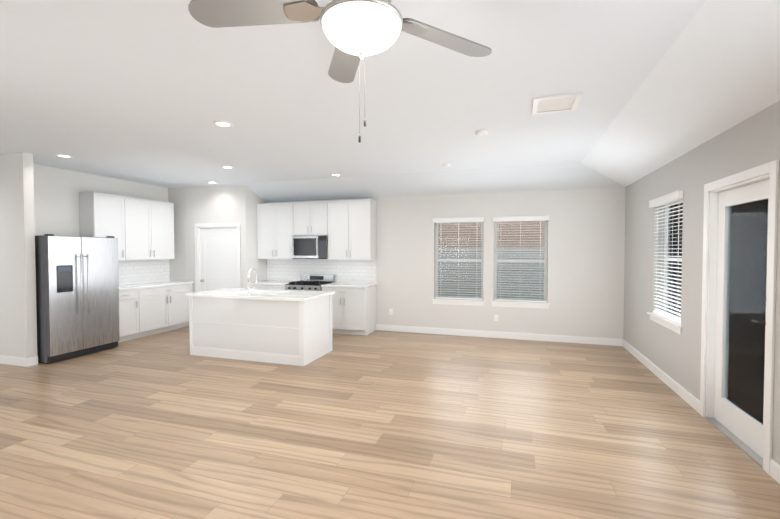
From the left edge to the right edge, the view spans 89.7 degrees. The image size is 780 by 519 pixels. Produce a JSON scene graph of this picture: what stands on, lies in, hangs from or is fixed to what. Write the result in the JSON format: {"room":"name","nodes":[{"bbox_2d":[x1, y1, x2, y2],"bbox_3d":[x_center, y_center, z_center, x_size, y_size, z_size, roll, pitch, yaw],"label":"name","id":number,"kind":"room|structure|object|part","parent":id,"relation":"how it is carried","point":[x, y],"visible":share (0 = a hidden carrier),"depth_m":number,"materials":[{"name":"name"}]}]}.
{"room":"kitchen","nodes":[
{"label":"kitchen","id":0,"kind":"room"},
{"bbox_2d":[0,152,36,357],"bbox_3d":[-7.781,-0.015,6.231,6.080,2.880,0.120,0,1,17],"label":"wall","id":1,"kind":"structure","parent":0,"point":[18,324],"depth_m":5.33,"materials":[{"name":"paint"}]},
{"bbox_2d":[0,355,30,366],"bbox_3d":[-5.480,1.385,5.482,1.249,0.117,0.034,0,1,17],"label":"baseboard","id":2,"kind":"structure","parent":1,"relation":"attached to","point":[10,360],"depth_m":5.35,"materials":[{"name":"white paint"}]},
{"bbox_2d":[33,164,167,283],"bbox_3d":[-5.033,-0.041,7.306,0.120,2.880,3.580,0,1,17],"label":"wall","id":3,"kind":"structure","parent":0,"point":[57,191],"depth_m":6.38,"materials":[{"name":"paint"}]},
{"bbox_2d":[79,192,130,259],"bbox_3d":[-4.946,-0.549,6.800,0.338,1.140,0.599,0,1,17],"label":"upper cabinet","id":4,"kind":"object","parent":3,"relation":"attached to","point":[100,214],"depth_m":6.68,"materials":[{"name":"white paint"}]},
{"bbox_2d":[131,197,173,259],"bbox_3d":[-4.724,-0.566,7.507,0.338,1.140,1.119,0,1,17],"label":"upper cabinet","id":5,"kind":"object","parent":3,"relation":"attached to","point":[140,229],"depth_m":7.49,"materials":[{"name":"white paint"}]},
{"bbox_2d":[168,185,266,292],"bbox_3d":[-3.655,-0.061,8.357,1.880,2.869,0.750,0,1,17],"label":"wall","id":6,"kind":"structure","parent":0,"point":[208,205],"depth_m":8.03,"materials":[{"name":"paint"}]},
{"bbox_2d":[194,223,240,291],"bbox_3d":[-3.485,0.325,8.019,1.070,2.115,0.136,0,1,14],"label":"door frame","id":7,"kind":"structure","parent":6,"relation":"attached to","point":[197,247],"depth_m":7.97,"materials":[{"name":"white paint"}]},
{"bbox_2d":[200,228,236,291],"bbox_3d":[-3.498,0.370,7.977,0.878,2.011,0.154,0,1,17],"label":"pantry door","id":8,"kind":"structure","parent":6,"relation":"in","point":[218,258],"depth_m":7.99,"materials":[{"name":"white paint"}]},
{"bbox_2d":[0,326,779,518],"bbox_3d":[-4.327,1.540,3.941,14.465,0.120,10.050,0,1,17],"label":"floor","id":9,"kind":"structure","parent":0,"point":[377,424],"depth_m":3.28,"materials":[{"name":"brown wood"}]},
{"bbox_2d":[35,234,119,363],"bbox_3d":[-4.888,0.534,5.957,0.932,1.795,0.995,0,1,17],"label":"fridge","id":10,"kind":"object","parent":9,"relation":"on","point":[77,293],"visible":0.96,"depth_m":5.69,"materials":[{"name":"silver metal"}]},
{"bbox_2d":[118,291,145,342],"bbox_3d":[-4.809,0.969,6.805,0.617,0.885,0.609,0,1,17],"label":"base cabinet","id":11,"kind":"object","parent":9,"relation":"on","point":[130,302],"depth_m":6.79,"materials":[{"name":"white paint"}]},
{"bbox_2d":[142,283,192,335],"bbox_3d":[-4.561,0.950,7.596,0.617,0.885,1.286,0,1,17],"label":"base cabinet","id":12,"kind":"object","parent":9,"relation":"on","point":[159,303],"depth_m":7.47,"materials":[{"name":"white paint"}]},
{"bbox_2d":[119,279,181,290],"bbox_3d":[-4.627,0.493,7.348,0.633,0.040,1.777,0,1,17],"label":"countertop","id":13,"kind":"structure","parent":12,"relation":"on","point":[125,286],"depth_m":7.38,"materials":[{"name":"white stone"}]},
{"bbox_2d":[189,296,331,365],"bbox_3d":[-1.951,0.988,6.029,1.932,0.885,0.915,0,1,17],"label":"kitchen island","id":14,"kind":"object","parent":9,"relation":"on","point":[290,327],"depth_m":5.60,"materials":[{"name":"white paint"}]},
{"bbox_2d":[185,288,328,299],"bbox_3d":[-1.992,0.528,5.889,2.000,0.040,0.710,0,1,17],"label":"island countertop","id":15,"kind":"structure","parent":14,"relation":"on","point":[226,293],"depth_m":5.73,"materials":[{"name":"white stone"}]},
{"bbox_2d":[245,268,256,295],"bbox_3d":[-2.005,0.320,5.797,0.122,0.381,0.222,0,1,17],"label":"faucet","id":16,"kind":"object","parent":15,"relation":"on","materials":[{"name":"silver metal"}]},
{"bbox_2d":[261,292,276,295],"bbox_3d":[-1.959,0.641,6.028,0.744,0.217,0.455,0,1,17],"label":"sink","id":17,"kind":"object","parent":15,"relation":"in","point":[262,293],"depth_m":6.14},
{"bbox_2d":[250,283,288,289],"bbox_3d":[-2.333,0.939,8.033,0.843,0.885,0.617,0,1,17],"label":"base cabinet","id":18,"kind":"object","parent":9,"relation":"on","point":[255,285],"depth_m":7.76,"materials":[{"name":"white paint"}]},
{"bbox_2d":[258,279,299,286],"bbox_3d":[-2.335,0.477,8.015,0.843,0.040,0.633,0,1,17],"label":"countertop","id":19,"kind":"structure","parent":18,"relation":"on","point":[269,282],"depth_m":7.86,"materials":[{"name":"white stone"}]},
{"bbox_2d":[285,274,334,290],"bbox_3d":[-1.581,0.852,7.739,0.752,1.075,0.704,0,1,17],"label":"range","id":20,"kind":"object","parent":9,"relation":"on","point":[310,282],"visible":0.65,"depth_m":7.71,"materials":[{"name":"silver metal"}]},
{"bbox_2d":[322,287,375,335],"bbox_3d":[-0.782,0.951,7.547,0.877,0.885,0.617,0,1,17],"label":"base cabinet","id":21,"kind":"object","parent":9,"relation":"on","point":[354,307],"depth_m":7.25,"materials":[{"name":"white paint"}]},
{"bbox_2d":[322,283,376,286],"bbox_3d":[-0.775,0.489,7.525,0.897,0.040,0.633,0,1,17],"label":"countertop","id":22,"kind":"structure","parent":21,"relation":"on","point":[329,284],"depth_m":7.40,"materials":[{"name":"white stone"}]},
{"bbox_2d":[0,0,779,201],"bbox_3d":[-4.327,-1.319,3.872,14.465,0.400,10.050,0,1,17],"label":"ceiling","id":23,"kind":"structure","parent":0,"point":[149,92],"depth_m":3.23,"materials":[{"name":"paint"}]},
{"bbox_2d":[55,154,72,157],"bbox_3d":[-4.478,-1.430,5.399,0.207,0.010,0.192,0,1,17],"label":"recessed light","id":24,"kind":"object","parent":23,"relation":"in","point":[70,156],"depth_m":5.38,"materials":[{"name":"white plastic"}]},
{"bbox_2d":[58,123,337,182],"bbox_3d":[-3.748,-1.445,6.057,5.186,0.001,3.196,0,1,17],"label":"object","id":25,"kind":"structure","parent":23,"relation":"in","point":[222,124],"depth_m":4.74,"materials":[{"name":"white"}]},
{"bbox_2d":[213,121,232,126],"bbox_3d":[-1.717,-1.397,4.032,0.195,0.010,0.185,0,1,17],"label":"recessed light","id":26,"kind":"object","parent":23,"relation":"in","point":[214,123],"depth_m":4.02,"materials":[{"name":"white plastic"}]},
{"bbox_2d":[188,0,491,142],"bbox_3d":[-0.139,-0.904,1.517,1.336,0.874,1.303,0,1,17],"label":"ceiling fan","id":27,"kind":"object","parent":23,"relation":"hanging from","point":[355,31],"visible":1,"depth_m":1.56,"materials":[{"name":"silver metal"}]},
{"bbox_3d":[-0.112,-1.070,1.554,0.326,0.544,0.326,0,1,17],"label":"motor","id":28,"kind":"part","parent":27,"relation":"part of","materials":[{"name":"white glass"}]},
{"bbox_3d":[-0.112,-0.887,1.558,0.316,0.102,0.316,0,1,17],"label":"lamp shade","id":29,"kind":"part","parent":27,"relation":"part of","materials":[{"name":"white glass"}]},
{"bbox_2d":[476,130,487,135],"bbox_3d":[1.010,-1.391,4.318,0.131,0.037,0.131,0,1,11],"label":"smoke detector","id":30,"kind":"object","parent":23,"relation":"attached to","point":[481,132],"depth_m":4.28,"materials":[{"name":"white plastic"}]},
{"bbox_2d":[532,92,582,114],"bbox_3d":[1.473,-1.381,3.491,0.380,0.016,0.400,0,1,17],"label":"ceiling vent","id":31,"kind":"object","parent":23,"relation":"in","point":[556,103],"visible":1,"depth_m":3.47,"materials":[{"name":"white plastic"}]},
{"bbox_2d":[267,187,625,339],"bbox_3d":[-2.947,0.067,8.636,14.265,2.600,0.200,0,1,17],"label":"wall","id":32,"kind":"structure","parent":0,"point":[585,257],"depth_m":6.89,"materials":[{"name":"paint"}]},
{"bbox_2d":[257,203,304,258],"bbox_3d":[-2.262,-0.581,8.122,0.906,1.140,0.337,0,1,17],"label":"upper cabinet","id":33,"kind":"object","parent":32,"relation":"attached to","point":[276,222],"depth_m":7.96,"materials":[{"name":"white paint"}]},
{"bbox_2d":[297,201,328,235],"bbox_3d":[-1.523,-0.810,7.885,0.760,0.670,0.337,0,1,17],"label":"upper cabinet","id":34,"kind":"object","parent":32,"relation":"attached to","point":[312,216],"depth_m":7.70,"materials":[{"name":"white paint"}]},
{"bbox_2d":[292,236,327,258],"bbox_3d":[-1.540,-0.243,7.845,0.754,0.452,0.427,0,1,17],"label":"microwave","id":35,"kind":"object","parent":34,"relation":"attached to","point":[309,247],"visible":0.9,"depth_m":7.67,"materials":[{"name":"silver metal"}]},
{"bbox_2d":[325,199,375,258],"bbox_3d":[-0.769,-0.569,7.654,0.939,1.140,0.337,0,1,17],"label":"upper cabinet","id":36,"kind":"object","parent":32,"relation":"attached to","point":[347,228],"depth_m":7.48,"materials":[{"name":"white paint"}]},
{"bbox_2d":[432,298,484,305],"bbox_3d":[1.268,0.787,7.266,0.980,0.097,0.169,0,1,17],"label":"sill","id":37,"kind":"structure","parent":32,"relation":"attached to","point":[459,302],"depth_m":7.21,"materials":[{"name":"white paint"}]},
{"bbox_2d":[435,222,483,297],"bbox_3d":[1.303,0.013,7.358,0.900,1.490,0.060,0,1,17],"label":"window","id":38,"kind":"structure","parent":32,"relation":"in","point":[437,259],"depth_m":7.36,"materials":[{"name":"white plastic"}]},
{"bbox_2d":[433,217,484,299],"bbox_3d":[1.258,-0.016,7.214,0.930,1.495,0.116,0,1,17],"label":"window blind","id":39,"kind":"object","parent":38,"relation":"attached to","point":[458,220],"visible":0.94,"depth_m":7.21,"materials":[{"name":"white plastic"}]},
{"bbox_2d":[376,324,621,345],"bbox_3d":[1.777,1.347,7.071,4.295,0.117,0.014,0,1,17],"label":"baseboard","id":40,"kind":"structure","parent":32,"relation":"attached to","point":[429,330],"depth_m":6.98,"materials":[{"name":"white paint"}]},
{"bbox_2d":[491,300,549,308],"bbox_3d":[2.299,0.795,6.943,0.980,0.097,0.169,0,1,17],"label":"sill","id":41,"kind":"structure","parent":32,"relation":"attached to","point":[521,304],"depth_m":6.88,"materials":[{"name":"white paint"}]},
{"bbox_2d":[494,221,547,300],"bbox_3d":[2.334,0.021,7.034,0.900,1.490,0.060,0,1,17],"label":"window","id":42,"kind":"structure","parent":32,"relation":"in","point":[511,260],"depth_m":7.02,"materials":[{"name":"white plastic"}]},
{"bbox_2d":[493,215,548,301],"bbox_3d":[2.289,-0.008,6.890,0.930,1.495,0.116,0,1,17],"label":"window blind","id":43,"kind":"object","parent":42,"relation":"attached to","point":[521,218],"visible":1,"depth_m":6.89,"materials":[{"name":"white plastic"}]},
{"bbox_2d":[623,101,779,464],"bbox_3d":[2.478,0.232,1.773,0.200,2.600,10.050,0,1,17],"label":"wall","id":44,"kind":"structure","parent":0,"point":[753,141],"depth_m":4.10,"materials":[{"name":"paint"}]},
{"bbox_2d":[622,339,699,413],"bbox_3d":[3.397,1.394,5.090,0.016,0.117,2.785,0,1,17],"label":"baseboard","id":45,"kind":"structure","parent":44,"relation":"attached to","point":[689,398],"depth_m":4.59,"materials":[{"name":"white paint"}]},
{"bbox_2d":[647,312,681,333],"bbox_3d":[3.321,0.749,4.671,0.169,0.097,1.000,0,1,17],"label":"sill","id":46,"kind":"structure","parent":44,"relation":"attached to","point":[674,326],"depth_m":4.59,"materials":[{"name":"white paint"}]},
{"bbox_2d":[663,200,682,316],"bbox_3d":[3.431,0.004,4.619,0.060,1.440,0.920,0,1,17],"label":"window","id":47,"kind":"structure","parent":44,"relation":"in","point":[671,247],"depth_m":4.85,"materials":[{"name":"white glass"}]},
{"bbox_2d":[649,190,682,323],"bbox_3d":[3.288,-0.030,4.663,0.116,1.445,0.950,0,1,17],"label":"window blind","id":48,"kind":"object","parent":47,"relation":"attached to","point":[672,197],"visible":0.73,"depth_m":4.64,"materials":[{"name":"white plastic"}]},
{"bbox_2d":[678,200,679,262],"bbox_3d":[3.157,-0.303,4.288,0.008,0.690,0.008,0,1,17],"label":"blind wand","id":49,"kind":"object","parent":48,"relation":"attached to","point":[678,234],"visible":1,"depth_m":4.29,"materials":[{"name":"white plastic"}]},
{"bbox_2d":[706,417,762,467],"bbox_3d":[2.921,1.492,3.221,0.205,0.012,0.884,0,1,17],"label":"threshold","id":50,"kind":"object","parent":44,"relation":"attached to","point":[745,448],"depth_m":3.20,"materials":[{"name":"silver metal"}]},
{"bbox_2d":[700,160,778,473],"bbox_3d":[2.887,0.400,3.205,0.156,2.195,1.070,0,1,17],"label":"door frame","id":51,"kind":"structure","parent":44,"relation":"attached to","point":[770,170],"depth_m":3.17,"materials":[{"name":"white paint"}]},
{"bbox_2d":[714,179,768,457],"bbox_3d":[2.876,0.442,3.210,0.108,2.087,0.878,0,1,17],"label":"patio door","id":52,"kind":"structure","parent":44,"relation":"in","point":[742,250],"depth_m":3.25,"materials":[{"name":"white paint"}]},
{"bbox_3d":[2.754,0.375,2.902,0.058,0.240,0.150,0,1,17],"label":"handle","id":53,"kind":"part","parent":52,"relation":"part of","materials":[{"name":"silver metal"}]},
{"bbox_2d":[769,459,779,483],"bbox_3d":[1.801,1.517,0.000,0.014,0.117,5.745,0,1,17],"label":"baseboard","id":54,"kind":"structure","parent":44,"relation":"attached to","point":[774,473],"depth_m":2.69,"materials":[{"name":"white paint"}]},
{"label":"outside","id":55,"kind":"structure","parent":0,"visible":0},
{"bbox_3d":[-1.048,1.755,1.868,34.565,0.050,27.650,0,1,17],"label":"ground","id":56,"kind":"structure","parent":55,"visible":0},
{"bbox_2d":[438,248,543,299],"bbox_3d":[0.080,0.634,9.612,16.065,1.820,0.050,0,1,17],"label":"fence","id":57,"kind":"object","parent":56,"relation":"on","point":[467,269],"depth_m":8.83,"materials":[{"name":"grey wood"}]},
{"bbox_2d":[438,221,544,247],"bbox_3d":[1.535,-1.339,10.969,18.000,5.700,0.200,0,1,17],"label":"neighbouring house","id":58,"kind":"structure","parent":56,"relation":"on","point":[506,230],"depth_m":10.45,"materials":[{"name":"brick"}]}
]}

